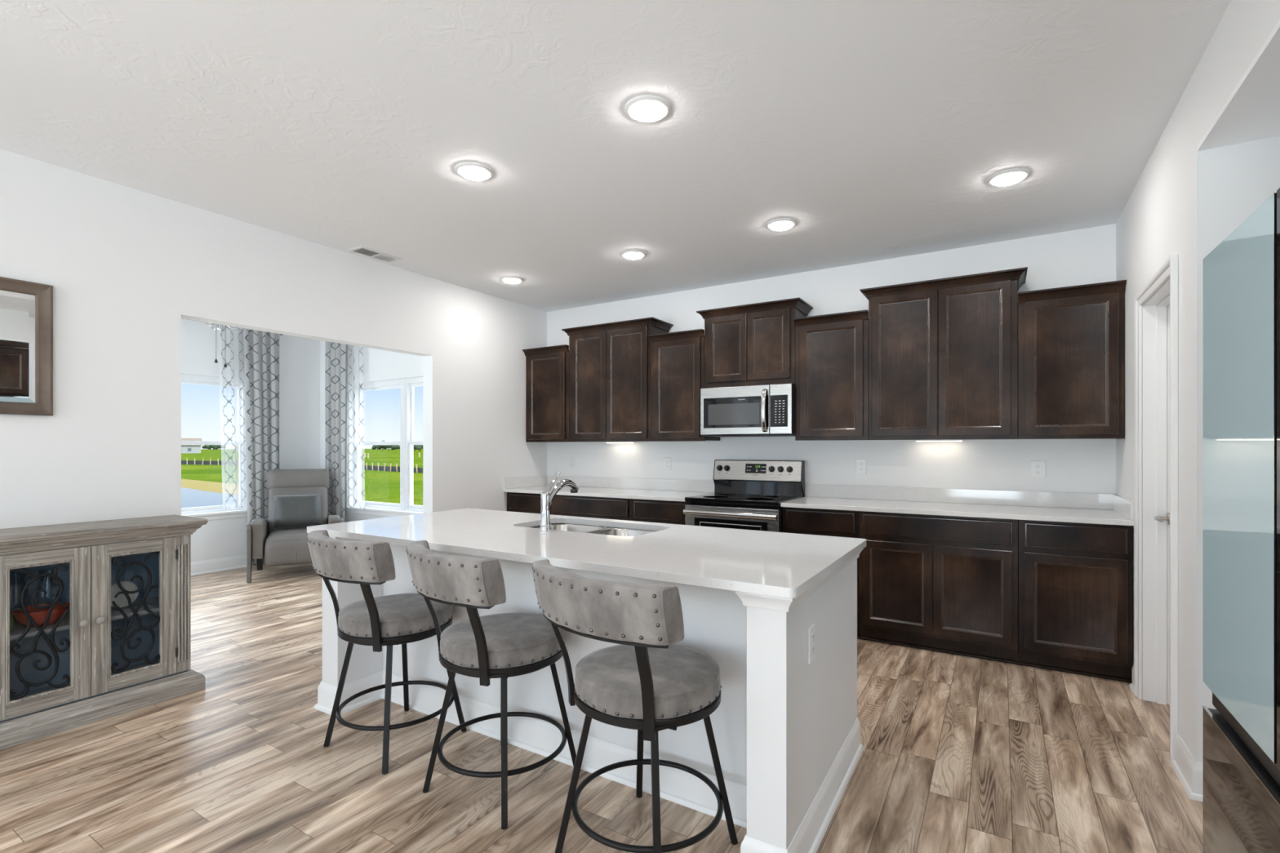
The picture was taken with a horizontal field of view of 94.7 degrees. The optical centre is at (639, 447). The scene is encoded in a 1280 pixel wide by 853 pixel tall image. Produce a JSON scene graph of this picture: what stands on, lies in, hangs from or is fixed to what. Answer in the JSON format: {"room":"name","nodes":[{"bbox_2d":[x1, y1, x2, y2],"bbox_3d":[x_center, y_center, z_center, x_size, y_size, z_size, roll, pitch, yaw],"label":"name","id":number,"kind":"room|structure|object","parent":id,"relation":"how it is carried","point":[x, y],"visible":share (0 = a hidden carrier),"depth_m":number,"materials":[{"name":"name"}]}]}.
{"room":"kitchen","nodes":[
{"label":"kitchen","id":0,"kind":"room"},
{"bbox_2d":[181,318,319,562],"bbox_3d":[-4.947,-0.058,5.636,0.150,2.743,4.050,0,0,31],"label":"wall","id":1,"kind":"structure","parent":0,"point":[201,344],"depth_m":6.79,"materials":[{"name":"white"}]},
{"bbox_2d":[181,373,247,519],"bbox_3d":[-5.080,0.006,5.366,0.165,1.515,2.850,0,0,31],"label":"window","id":2,"kind":"structure","parent":1,"relation":"in","point":[217,512],"depth_m":6.38,"materials":[{"name":"white plastic"}]},
{"bbox_3d":[-4.979,-1.301,5.333,0.111,0.044,3.344,0,0,31],"label":"curtain rod","id":3,"kind":"object","parent":1,"relation":"attached to","visible":0},
{"bbox_2d":[220,326,246,508],"bbox_3d":[-4.366,-0.316,6.311,0.035,1.940,0.278,0,0,31],"label":"sheer curtain","id":4,"kind":"object","parent":3,"relation":"hanging from","point":[225,326],"visible":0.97,"depth_m":6.30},
{"bbox_2d":[244,328,279,566],"bbox_3d":[-4.184,0.008,6.535,0.067,2.588,0.380,0,0,31],"label":"curtain","id":5,"kind":"object","parent":3,"relation":"hanging from","point":[261,348],"visible":0.71,"depth_m":6.53,"materials":[{"name":"fabric"}]},
{"bbox_2d":[0,149,546,528],"bbox_3d":[-3.381,-0.058,2.420,0.120,2.743,9.000,0,0,31],"label":"wall","id":6,"kind":"structure","parent":0,"point":[124,265],"depth_m":3.38,"materials":[{"name":"white"}]},
{"bbox_2d":[0,276,53,415],"bbox_3d":[-3.289,-0.486,2.422,0.029,0.654,1.279,0,0,31],"label":"wall mirror","id":7,"kind":"object","parent":6,"relation":"attached to","point":[26,308],"visible":1,"depth_m":2.89,"materials":[{"name":"brown wood"}]},
{"bbox_2d":[0,289,35,403],"bbox_3d":[-3.298,-0.486,2.427,0.006,0.538,1.163,0,0,31],"label":"mirror glass","id":8,"kind":"object","parent":7,"relation":"on","point":[17,307],"depth_m":2.87,"materials":[{"name":"white"}]},
{"bbox_2d":[191,554,246,575],"bbox_3d":[-3.694,1.248,4.780,2.879,0.133,3.899,0,0,31],"label":"baseboard","id":9,"kind":"structure","parent":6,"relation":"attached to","point":[206,566],"depth_m":6.25,"materials":[{"name":"white"}]},
{"bbox_2d":[320,340,422,522],"bbox_3d":[-2.637,-0.058,6.508,2.880,2.743,0.150,0,0,31],"label":"wall","id":10,"kind":"structure","parent":0,"point":[380,365],"depth_m":6.83,"materials":[{"name":"white"}]},
{"bbox_2d":[344,377,422,516],"bbox_3d":[-2.583,0.006,6.443,1.940,1.515,0.165,0,0,31],"label":"window","id":11,"kind":"structure","parent":10,"relation":"in","point":[406,507],"depth_m":6.50,"materials":[{"name":"white plastic"}]},
{"bbox_3d":[-2.642,-1.301,6.357,2.514,0.044,0.111,0,0,31],"label":"curtain rod","id":12,"kind":"object","parent":10,"relation":"attached to","visible":0},
{"bbox_2d":[324,341,346,522],"bbox_3d":[-3.557,0.008,6.857,0.410,2.588,0.060,0,0,31],"label":"curtain","id":13,"kind":"object","parent":12,"relation":"hanging from","point":[335,354],"visible":0.77,"depth_m":6.85,"materials":[{"name":"fabric"}]},
{"bbox_2d":[346,345,365,509],"bbox_3d":[-3.223,-0.296,6.698,0.362,1.980,0.035,0,0,31],"label":"sheer curtain","id":14,"kind":"object","parent":12,"relation":"hanging from","point":[353,345],"visible":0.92,"depth_m":6.70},
{"bbox_2d":[0,563,1203,852],"bbox_3d":[-2.242,1.389,1.723,8.850,0.150,9.300,0,0,31],"label":"floor","id":15,"kind":"structure","parent":0,"point":[960,753],"depth_m":2.38,"materials":[{"name":"brown wood"}]},
{"bbox_2d":[0,515,208,751],"bbox_3d":[-2.983,0.852,2.566,0.400,0.923,1.761,0,0,31],"label":"sideboard","id":16,"kind":"object","parent":15,"relation":"on","point":[100,660],"visible":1,"depth_m":2.89,"materials":[{"name":"grey"}]},
{"bbox_2d":[9,614,14,633],"bbox_3d":[-2.878,0.787,2.666,0.068,0.114,0.067,0,0,31],"label":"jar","id":17,"kind":"object","parent":16,"relation":"on","point":[11,620],"visible":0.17,"depth_m":2.67,"materials":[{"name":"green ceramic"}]},
{"bbox_2d":[15,571,30,605],"bbox_3d":[-2.996,0.724,2.829,0.100,0.240,0.099,0,0,31],"label":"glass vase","id":18,"kind":"object","parent":16,"relation":"on","point":[17,571],"visible":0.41,"depth_m":2.86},
{"bbox_2d":[10,602,69,626],"bbox_3d":[-2.843,0.803,2.800,0.200,0.082,0.200,0,0,31],"label":"bowl","id":19,"kind":"object","parent":16,"relation":"on","point":[38,615],"visible":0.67,"depth_m":2.77,"materials":[{"name":"red ceramic"}]},
{"bbox_2d":[34,567,62,604],"bbox_3d":[-2.936,0.724,2.927,0.100,0.240,0.099,0,0,31],"label":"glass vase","id":20,"kind":"object","parent":16,"relation":"on","point":[49,567],"visible":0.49,"depth_m":2.90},
{"bbox_2d":[9,596,159,640],"bbox_3d":[-3.014,0.853,2.586,0.297,0.018,1.583,0,0,31],"label":"shelf","id":21,"kind":"object","parent":16,"relation":"attached to","point":[153,602],"depth_m":2.95,"materials":[{"name":"grey"}]},
{"bbox_2d":[111,581,138,608],"bbox_3d":[-2.709,0.769,3.082,0.014,0.135,0.136,0,0,31],"label":"plate","id":22,"kind":"object","parent":16,"relation":"on","point":[121,600],"visible":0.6,"depth_m":3.09,"materials":[{"name":"beige ceramic"}]},
{"bbox_2d":[246,468,343,582],"bbox_3d":[-3.633,0.777,6.263,0.836,1.071,0.923,0,0,-29],"label":"recliner","id":23,"kind":"object","parent":15,"relation":"on","point":[288,545],"visible":0.73,"depth_m":6.04,"materials":[{"name":"fabric"}]},
{"bbox_2d":[265,528,308,543],"bbox_3d":[-3.579,0.969,6.165,0.540,0.210,0.636,0,0,-29],"label":"seat cushion","id":24,"kind":"object","parent":23,"relation":"on","point":[273,535],"depth_m":5.92,"materials":[{"name":"fabric"}]},
{"bbox_2d":[273,494,320,528],"bbox_3d":[-3.665,0.682,6.312,0.443,0.336,0.196,0,0,-29],"label":"throw pillow","id":25,"kind":"object","parent":23,"relation":"on","point":[301,510],"visible":1,"depth_m":6.25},
{"bbox_2d":[306,529,466,774],"bbox_3d":[-1.147,0.843,2.632,0.576,0.942,0.592,0,0,31],"label":"bar stool","id":26,"kind":"object","parent":15,"relation":"on","point":[403,619],"visible":0.96,"depth_m":2.45,"materials":[{"name":"black"}]},
{"bbox_2d":[307,529,394,582],"bbox_3d":[-1.256,0.453,2.466,0.567,0.161,0.183,0,0,39],"label":"cushion","id":27,"kind":"object","parent":26,"relation":"on","point":[344,561],"depth_m":2.33,"materials":[{"name":"grey fabric"}]},
{"bbox_2d":[337,593,452,637],"bbox_3d":[-1.096,0.745,2.661,0.475,0.084,0.474,0,0,39],"label":"seat cushion","id":28,"kind":"object","parent":26,"relation":"on","point":[402,615],"depth_m":2.51,"materials":[{"name":"grey fabric"}]},
{"bbox_2d":[406,540,580,829],"bbox_3d":[-0.604,0.843,2.297,0.585,0.942,0.596,0,0,31],"label":"bar stool","id":29,"kind":"object","parent":15,"relation":"on","point":[504,646],"visible":0.95,"depth_m":2.11,"materials":[{"name":"grey fabric"}]},
{"bbox_2d":[407,540,505,606],"bbox_3d":[-0.718,0.453,2.144,0.183,0.161,0.567,0,0,-44],"label":"cushion","id":30,"kind":"object","parent":29,"relation":"on","point":[449,580],"depth_m":1.99,"materials":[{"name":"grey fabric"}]},
{"bbox_2d":[440,613,564,669],"bbox_3d":[-0.536,0.745,2.318,0.474,0.084,0.475,0,0,-44],"label":"seat cushion","id":31,"kind":"object","parent":29,"relation":"on","point":[514,641],"depth_m":2.17,"materials":[{"name":"grey fabric"}]},
{"bbox_2d":[506,492,551,514],"bbox_3d":[-0.906,0.872,5.817,0.549,0.882,0.620,0,0,31],"label":"base cabinet","id":32,"kind":"object","parent":15,"relation":"on","point":[516,502],"visible":0.08,"depth_m":5.58,"materials":[{"name":"brown wood"}]},
{"bbox_2d":[313,526,863,852],"bbox_3d":[-0.334,0.872,2.769,2.441,0.884,1.027,0,0,31],"label":"kitchen island","id":33,"kind":"object","parent":15,"relation":"on","point":[786,728],"visible":0.41,"depth_m":2.17,"materials":[{"name":"white paint"}]},
{"bbox_2d":[306,508,866,598],"bbox_3d":[-0.347,0.415,2.771,2.492,0.030,1.063,0,0,31],"label":"island countertop","id":34,"kind":"structure","parent":33,"relation":"on","point":[769,563],"depth_m":2.40,"materials":[{"name":"white stone"}]},
{"bbox_2d":[539,471,578,531],"bbox_3d":[-0.396,0.259,2.926,0.057,0.281,0.281,0,0,31],"label":"faucet","id":35,"kind":"object","parent":34,"relation":"on","point":[547,497],"visible":1,"depth_m":2.83,"materials":[{"name":"silver metal"}]},
{"bbox_2d":[531,523,657,536],"bbox_3d":[-0.252,0.531,2.997,0.797,0.200,0.438,0,0,31],"label":"sink","id":36,"kind":"object","parent":34,"relation":"in","point":[559,526],"visible":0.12,"depth_m":3.13,"materials":[{"name":"metal"}]},
{"bbox_2d":[808,623,815,664],"bbox_3d":[0.570,0.649,1.950,0.009,0.117,0.072,0,0,31],"label":"wall outlet","id":37,"kind":"object","parent":33,"relation":"attached to","point":[811,630],"visible":1,"depth_m":1.94,"materials":[{"name":"white plastic"}]},
{"bbox_2d":[811,632,814,642],"bbox_3d":[0.572,0.628,1.949,0.002,0.029,0.033,0,0,31],"label":"receptacle","id":38,"kind":"object","parent":37,"relation":"attached to","point":[812,633],"depth_m":1.95,"materials":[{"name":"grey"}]},
{"bbox_2d":[811,644,814,654],"bbox_3d":[0.572,0.669,1.949,0.002,0.029,0.033,0,0,31],"label":"receptacle","id":39,"kind":"object","parent":37,"relation":"attached to","point":[812,646],"depth_m":1.95,"materials":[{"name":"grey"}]},
{"bbox_2d":[551,494,631,520],"bbox_3d":[-0.295,0.872,5.443,0.880,0.882,0.620,0,0,31],"label":"base cabinet","id":40,"kind":"object","parent":15,"relation":"on","point":[617,508],"visible":0.07,"depth_m":5.16,"materials":[{"name":"brown wood"}]},
{"bbox_2d":[503,475,714,502],"bbox_3d":[-0.311,0.364,5.439,1.960,0.132,0.644,0,0,31],"label":"countertop","id":41,"kind":"structure","parent":40,"relation":"on","point":[668,490],"depth_m":5.51,"materials":[{"name":"white stone"}]},
{"bbox_2d":[532,559,737,852],"bbox_3d":[-0.019,0.843,1.900,0.574,0.942,0.591,0,0,39],"label":"bar stool","id":42,"kind":"object","parent":15,"relation":"on","point":[648,684],"visible":1,"depth_m":1.73,"materials":[{"name":"grey fabric"}]},
{"bbox_2d":[533,559,683,645],"bbox_3d":[-0.149,0.453,1.747,0.567,0.161,0.183,0,0,43],"label":"cushion","id":43,"kind":"object","parent":42,"relation":"on","point":[618,612],"depth_m":1.61,"materials":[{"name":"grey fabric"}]},
{"bbox_2d":[574,644,720,719],"bbox_3d":[0.024,0.745,1.931,0.475,0.084,0.474,0,0,43],"label":"seat cushion","id":44,"kind":"object","parent":42,"relation":"on","point":[686,681],"depth_m":1.79,"materials":[{"name":"grey fabric"}]},
{"bbox_2d":[631,498,685,524],"bbox_3d":[0.306,0.872,5.075,0.525,0.882,0.620,0,0,31],"label":"base cabinet","id":45,"kind":"object","parent":15,"relation":"on","point":[642,510],"visible":0.09,"depth_m":4.81,"materials":[{"name":"brown wood"}]},
{"bbox_2d":[683,459,804,532],"bbox_3d":[0.828,0.711,4.687,0.770,1.205,0.678,0,0,31],"label":"range","id":46,"kind":"object","parent":15,"relation":"on","point":[748,495],"visible":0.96,"depth_m":4.73,"materials":[{"name":"silver metal"}]},
{"bbox_2d":[684,492,800,506],"bbox_3d":[0.819,0.406,4.672,0.758,0.029,0.563,0,0,31],"label":"cooktop","id":47,"kind":"object","parent":46,"relation":"in","point":[717,499],"depth_m":4.56,"materials":[{"name":"grey"}]},
{"bbox_2d":[782,506,860,639],"bbox_3d":[1.413,0.872,4.397,0.529,0.882,0.620,0,0,31],"label":"base cabinet","id":48,"kind":"object","parent":15,"relation":"on","point":[829,522],"visible":0.23,"depth_m":4.12,"materials":[{"name":"brown wood"}]},
{"bbox_2d":[858,511,1017,664],"bbox_3d":[2.029,0.872,4.020,0.912,0.882,0.620,0,0,31],"label":"base cabinet","id":49,"kind":"object","parent":15,"relation":"on","point":[936,583],"visible":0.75,"depth_m":3.74,"materials":[{"name":"brown wood"}]},
{"bbox_2d":[780,484,1133,525],"bbox_3d":[2.026,0.364,4.008,1.980,0.132,0.644,0,0,31],"label":"countertop","id":50,"kind":"structure","parent":49,"relation":"on","point":[1062,507],"depth_m":3.98,"materials":[{"name":"white stone"}]},
{"bbox_2d":[1017,520,1132,683],"bbox_3d":[2.646,0.872,3.643,0.530,0.882,0.620,0,0,31],"label":"base cabinet","id":51,"kind":"object","parent":15,"relation":"on","point":[1075,580],"visible":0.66,"depth_m":3.38,"materials":[{"name":"brown wood"}]},
{"bbox_2d":[1202,187,1279,852],"bbox_3d":[1.520,0.416,0.845,0.861,1.792,0.914,0,0,31],"label":"refrigerator","id":52,"kind":"object","parent":15,"relation":"on","point":[1242,274],"visible":1,"depth_m":1.21,"materials":[{"name":"grey metal"}]},
{"bbox_2d":[0,0,1231,311],"bbox_3d":[-1.311,-1.529,1.153,4.974,0.200,9.300,0,0,31],"label":"ceiling","id":53,"kind":"structure","parent":0,"point":[880,128],"depth_m":2.55,"materials":[{"name":"white"}]},
{"bbox_2d":[347,245,401,262],"bbox_3d":[-1.962,-1.423,4.365,0.170,0.012,0.330,0,0,31],"label":"ceiling vent","id":54,"kind":"object","parent":53,"relation":"in","point":[362,251],"visible":1,"depth_m":4.35,"materials":[{"name":"white plastic"}]},
{"bbox_2d":[353,248,378,256],"bbox_3d":[-2.000,-1.420,4.302,0.112,0.006,0.132,0,0,31],"label":"grille","id":55,"kind":"object","parent":54,"relation":"attached to","point":[364,251],"depth_m":4.29,"materials":[{"name":"white plastic"}]},
{"bbox_2d":[371,253,396,262],"bbox_3d":[-1.922,-1.420,4.428,0.112,0.006,0.132,0,0,31],"label":"grille","id":56,"kind":"object","parent":54,"relation":"attached to","point":[383,257],"depth_m":4.42,"materials":[{"name":"white plastic"}]},
{"bbox_2d":[454,162,493,181],"bbox_3d":[-0.856,-1.418,3.051,0.196,0.021,0.196,0,0,31],"label":"recessed light","id":57,"kind":"object","parent":53,"relation":"in","point":[476,171],"visible":1,"depth_m":3.02,"materials":[{"name":"white"}]},
{"bbox_2d":[500,275,524,284],"bbox_3d":[-1.087,-1.418,5.013,0.196,0.021,0.196,0,0,31],"label":"recessed light","id":58,"kind":"object","parent":53,"relation":"in","point":[508,279],"visible":1,"depth_m":4.97,"materials":[{"name":"white"}]},
{"bbox_2d":[620,249,646,259],"bbox_3d":[-0.048,-1.418,4.355,0.196,0.021,0.196,0,0,31],"label":"recessed light","id":59,"kind":"object","parent":53,"relation":"in","point":[628,254],"visible":1,"depth_m":4.32,"materials":[{"name":"white"}]},
{"bbox_2d":[624,95,671,123],"bbox_3d":[0.033,-1.418,2.489,0.196,0.021,0.196,0,0,31],"label":"recessed light","id":60,"kind":"object","parent":53,"relation":"in","point":[642,108],"visible":1,"depth_m":2.46,"materials":[{"name":"white plastic"}]},
{"bbox_2d":[765,217,796,231],"bbox_3d":[0.903,-1.418,3.769,0.196,0.021,0.196,0,0,31],"label":"recessed light","id":61,"kind":"object","parent":53,"relation":"in","point":[780,224],"visible":1,"depth_m":3.73,"materials":[{"name":"white"}]},
{"bbox_2d":[986,168,1030,186],"bbox_3d":[1.945,-1.418,3.115,0.196,0.021,0.196,0,0,31],"label":"recessed light","id":62,"kind":"object","parent":53,"relation":"in","point":[1011,176],"visible":1,"depth_m":3.08,"materials":[{"name":"white"}]},
{"bbox_2d":[546,223,1115,493],"bbox_3d":[1.078,-0.058,5.055,4.974,2.743,0.150,0,0,31],"label":"wall","id":63,"kind":"structure","parent":0,"point":[1083,256],"depth_m":4.50,"materials":[{"name":"white"}]},
{"bbox_2d":[522,344,568,442],"bbox_3d":[-0.844,-0.515,5.919,0.551,0.926,0.381,0,0,31],"label":"upper cabinet","id":64,"kind":"object","parent":63,"relation":"attached to","point":[547,368],"visible":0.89,"depth_m":5.78,"materials":[{"name":"brown wood"}]},
{"bbox_2d":[568,457,574,468],"bbox_3d":[-0.703,0.156,6.051,0.072,0.117,0.009,0,0,31],"label":"wall outlet","id":65,"kind":"object","parent":63,"relation":"attached to","point":[571,460],"visible":1,"depth_m":6.04,"materials":[{"name":"white plastic"}]},
{"bbox_2d":[561,316,673,441],"bbox_3d":[-0.221,-0.591,5.538,1.009,1.078,0.380,0,0,31],"label":"upper cabinet","id":66,"kind":"object","parent":63,"relation":"attached to","point":[610,363],"visible":0.98,"depth_m":5.38,"materials":[{"name":"brown wood"}]},
{"bbox_2d":[605,441,634,443],"bbox_3d":[-0.190,-0.049,5.638,0.293,0.016,0.060,0,0,31],"label":"light","id":67,"kind":"object","parent":66,"relation":"attached to","point":[606,442],"visible":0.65,"depth_m":5.61,"materials":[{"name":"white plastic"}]},
{"bbox_2d":[606,442,633,443],"bbox_3d":[-0.190,-0.043,5.638,0.277,0.003,0.052,0,0,31],"label":"diffuser","id":68,"kind":"object","parent":67,"relation":"attached to","point":[606,442],"depth_m":5.61,"materials":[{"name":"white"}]},
{"bbox_2d":[547,475,714,492],"bbox_3d":[-0.148,0.349,5.705,1.960,0.102,0.020,0,0,31],"label":"backsplash","id":69,"kind":"structure","parent":63,"relation":"attached to","point":[585,482],"depth_m":5.59,"materials":[{"name":"white stone"}]},
{"bbox_2d":[664,457,671,470],"bbox_3d":[0.256,0.156,5.465,0.072,0.117,0.009,0,0,31],"label":"wall outlet","id":70,"kind":"object","parent":63,"relation":"attached to","point":[667,460],"visible":1,"depth_m":5.46,"materials":[{"name":"white plastic"}]},
{"bbox_2d":[647,328,719,441],"bbox_3d":[0.388,-0.515,5.165,0.518,0.926,0.381,0,0,31],"label":"upper cabinet","id":71,"kind":"object","parent":63,"relation":"attached to","point":[677,357],"visible":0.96,"depth_m":5.03,"materials":[{"name":"brown wood"}]},
{"bbox_2d":[696,297,813,388],"bbox_3d":[0.934,-0.808,4.831,0.863,0.644,0.380,0,0,31],"label":"upper cabinet","id":72,"kind":"object","parent":63,"relation":"attached to","point":[749,344],"visible":0.91,"depth_m":4.68,"materials":[{"name":"brown wood"}]},
{"bbox_2d":[700,383,795,437],"bbox_3d":[0.912,-0.286,4.786,0.758,0.396,0.475,0,0,31],"label":"microwave","id":73,"kind":"object","parent":72,"relation":"attached to","point":[766,410],"visible":0.98,"depth_m":4.62,"materials":[{"name":"silver metal"}]},
{"bbox_2d":[792,310,868,440],"bbox_3d":[1.486,-0.515,4.492,0.533,0.926,0.381,0,0,31],"label":"upper cabinet","id":74,"kind":"object","parent":63,"relation":"attached to","point":[832,350],"visible":0.91,"depth_m":4.35,"materials":[{"name":"brown wood"}]},
{"bbox_2d":[856,458,866,474],"bbox_3d":[1.716,0.148,4.571,0.072,0.117,0.009,0,0,31],"label":"wall outlet","id":75,"kind":"object","parent":63,"relation":"attached to","point":[860,463],"visible":1,"depth_m":4.57,"materials":[{"name":"white plastic"}]},
{"bbox_2d":[859,266,1027,439],"bbox_3d":[2.100,-0.591,4.117,1.004,1.078,0.380,0,0,31],"label":"upper cabinet","id":76,"kind":"object","parent":63,"relation":"attached to","point":[943,353],"visible":1,"depth_m":3.96,"materials":[{"name":"brown wood"}]},
{"bbox_2d":[915,439,963,441],"bbox_3d":[2.136,-0.049,4.214,0.304,0.016,0.060,0,0,31],"label":"light","id":77,"kind":"object","parent":76,"relation":"attached to","point":[957,440],"visible":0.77,"depth_m":4.18,"materials":[{"name":"white plastic"}]},
{"bbox_2d":[915,440,961,441],"bbox_3d":[2.136,-0.043,4.214,0.288,0.003,0.052,0,0,31],"label":"diffuser","id":78,"kind":"object","parent":77,"relation":"attached to","point":[916,441],"depth_m":4.19,"materials":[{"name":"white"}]},
{"bbox_2d":[804,484,1111,510],"bbox_3d":[2.188,0.349,4.274,1.980,0.102,0.020,0,0,31],"label":"backsplash","id":79,"kind":"structure","parent":63,"relation":"attached to","point":[1015,498],"depth_m":4.18,"materials":[{"name":"white stone"}]},
{"bbox_2d":[1030,460,1045,478],"bbox_3d":[2.686,0.149,3.977,0.086,0.117,0.009,0,0,31],"label":"wall outlet","id":80,"kind":"object","parent":63,"relation":"attached to","point":[1037,468],"visible":1,"depth_m":3.98,"materials":[{"name":"white plastic"}]},
{"bbox_2d":[1035,464,1040,468],"bbox_3d":[2.684,0.129,3.975,0.033,0.029,0.002,0,0,31],"label":"receptacle","id":81,"kind":"object","parent":80,"relation":"attached to","point":[1037,466],"depth_m":3.97,"materials":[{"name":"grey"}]},
{"bbox_2d":[1035,470,1040,474],"bbox_3d":[2.684,0.170,3.975,0.033,0.029,0.002,0,0,31],"label":"receptacle","id":82,"kind":"object","parent":80,"relation":"attached to","point":[1037,472],"depth_m":3.97,"materials":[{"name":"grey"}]},
{"bbox_2d":[1017,280,1126,439],"bbox_3d":[2.712,-0.515,3.742,0.532,0.926,0.381,0,0,31],"label":"upper cabinet","id":83,"kind":"object","parent":63,"relation":"attached to","point":[1071,340],"visible":0.88,"depth_m":3.61,"materials":[{"name":"brown wood"}]},
{"bbox_2d":[1115,0,1279,763],"bbox_3d":[0.751,-0.058,-0.109,0.140,2.743,9.000,0,0,31],"label":"wall","id":84,"kind":"structure","parent":0,"point":[1184,202],"depth_m":2.27,"materials":[{"name":"white"}]},
{"bbox_2d":[1128,666,1133,693],"bbox_3d":[2.669,1.248,3.186,0.026,0.133,0.107,0,0,31],"label":"baseboard","id":85,"kind":"structure","parent":84,"relation":"attached to","point":[1131,685],"depth_m":3.20,"materials":[{"name":"white"}]},
{"bbox_2d":[1142,277,1169,706],"bbox_3d":[2.498,0.283,2.747,0.138,2.062,0.691,0,0,31],"label":"door","id":86,"kind":"structure","parent":84,"relation":"in","point":[1156,309],"depth_m":3.02,"materials":[{"name":"white"}]},
{"bbox_2d":[1133,253,1177,761],"bbox_3d":[2.428,0.256,2.790,0.023,2.116,0.800,0,0,31],"label":"trim","id":87,"kind":"structure","parent":84,"relation":"attached to","point":[1169,268],"depth_m":2.46,"materials":[{"name":"white"}]},
{"bbox_2d":[1170,733,1203,802],"bbox_3d":[3.241,1.248,1.643,2.613,0.133,0.287,0,0,31],"label":"baseboard","id":88,"kind":"structure","parent":84,"relation":"attached to","point":[1189,772],"depth_m":2.26,"materials":[{"name":"white"}]},
{"bbox_2d":[1196,19,1279,151],"bbox_3d":[2.727,-1.369,0.662,2.706,0.520,2.218,0,0,31],"label":"ceiling","id":89,"kind":"structure","parent":0,"point":[1251,112],"depth_m":1.93,"materials":[{"name":"white"}]},
{"bbox_2d":[1248,135,1279,215],"bbox_3d":[2.786,0.102,0.625,2.566,2.423,2.218,0,0,31],"label":"wall","id":90,"kind":"structure","parent":0,"point":[1264,153],"depth_m":2.12,"materials":[{"name":"white"}]},
{"bbox_3d":[-3.758,-1.529,4.820,3.030,0.200,4.200,0,0,31],"label":"ceiling","id":91,"kind":"structure","parent":0,"visible":0},
{"bbox_2d":[204,322,240,367],"bbox_3d":[-3.562,-1.056,5.070,1.203,0.744,1.150,0,0,31],"label":"ceiling fan","id":92,"kind":"object","parent":91,"relation":"hanging from","point":[218,326],"visible":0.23,"depth_m":5.03,"materials":[{"name":"white metal"}]},
{"label":"outside","id":93,"kind":"structure","parent":0,"visible":0},
{"bbox_2d":[181,448,422,505],"bbox_3d":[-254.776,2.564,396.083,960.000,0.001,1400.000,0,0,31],"label":"ground","id":94,"kind":"structure","parent":93,"point":[384,486],"depth_m":56.97,"materials":[{"name":"green plant"}]},
{"bbox_2d":[181,438,202,453],"bbox_3d":[-201.888,-0.676,248.804,27.000,6.480,12.000,0,0,-34],"label":"house","id":95,"kind":"structure","parent":94,"relation":"on","point":[184,448],"depth_m":250.42,"materials":[{"name":"grey"}]},
{"bbox_2d":[201,444,211,450],"bbox_3d":[-345.331,0.139,469.988,5.738,5.088,4.764,0,0,17],"label":"tree","id":96,"kind":"object","parent":94,"relation":"on","point":[205,446],"visible":0.84,"depth_m":468.71,"materials":[{"name":"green plant"}]},
{"bbox_2d":[181,479,239,495],"bbox_3d":[-41.834,2.474,29.916,73.077,0.140,43.754,0,0,31],"label":"bank","id":97,"kind":"object","parent":94,"relation":"on","point":[212,486],"visible":0.19,"depth_m":37.11,"materials":[{"name":"sand"}]},
{"bbox_2d":[181,457,239,465],"bbox_3d":[-65.189,2.136,87.142,22.283,1.072,4.261,0,0,31],"label":"fence","id":98,"kind":"object","parent":94,"relation":"on","point":[183,462],"visible":0.41,"depth_m":86.17,"materials":[{"name":"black wood"}]},
{"bbox_2d":[208,444,217,450],"bbox_3d":[-325.875,-0.553,450.019,5.558,6.541,6.694,0,0,-30],"label":"tree","id":99,"kind":"object","parent":94,"relation":"on","point":[214,446],"visible":0.74,"depth_m":448.18,"materials":[{"name":"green plant"}]},
{"bbox_2d":[215,444,226,450],"bbox_3d":[-327.672,-0.226,460.037,6.694,5.854,5.558,0,0,0],"label":"tree","id":100,"kind":"object","parent":94,"relation":"on","point":[220,446],"visible":0.59,"depth_m":459.08,"materials":[{"name":"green plant"}]},
{"bbox_2d":[235,444,239,452],"bbox_3d":[-211.693,-0.136,322.810,16.000,5.400,11.000,0,0,-39],"label":"house","id":101,"kind":"structure","parent":94,"relation":"on","point":[237,446],"depth_m":315.10,"materials":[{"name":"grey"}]},
{"bbox_2d":[371,444,377,450],"bbox_3d":[-186.960,-0.210,420.025,7.172,5.820,5.955,0,0,19],"label":"tree","id":102,"kind":"object","parent":94,"relation":"on","point":[374,446],"visible":0.5,"depth_m":418.20,"materials":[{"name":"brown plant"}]},
{"bbox_2d":[377,440,388,451],"bbox_3d":[-174.656,-0.933,399.996,6.352,7.337,7.650,0,0,-39],"label":"tree","id":103,"kind":"object","parent":94,"relation":"on","point":[379,446],"visible":0.61,"depth_m":398.37,"materials":[{"name":"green plant"}]},
{"bbox_2d":[361,462,422,472],"bbox_3d":[-25.529,2.190,61.977,24.504,0.963,0.187,0,0,40],"label":"fence","id":104,"kind":"object","parent":94,"relation":"on","point":[397,468],"visible":0.31,"depth_m":63.55,"materials":[{"name":"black wood"}]},
{"bbox_2d":[391,444,399,451],"bbox_3d":[-165.333,0.242,400.010,6.694,4.872,5.558,0,0,35],"label":"tree","id":105,"kind":"object","parent":94,"relation":"on","point":[393,446],"visible":0.9,"depth_m":398.71,"materials":[{"name":"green plant"}]},
{"bbox_2d":[414,444,422,451],"bbox_3d":[-141.822,-0.141,380.059,6.749,5.677,8.128,0,0,23],"label":"tree","id":106,"kind":"object","parent":94,"relation":"on","point":[420,447],"visible":0.73,"depth_m":376.48,"materials":[{"name":"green plant"}]},
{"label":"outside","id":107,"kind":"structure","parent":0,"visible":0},
{"bbox_2d":[181,487,239,508],"bbox_3d":[-41.631,2.544,29.593,68.296,0.001,35.286,0,0,31],"label":"pond","id":108,"kind":"structure","parent":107,"point":[190,498],"depth_m":29.16,"materials":[{"name":"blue liquid"}]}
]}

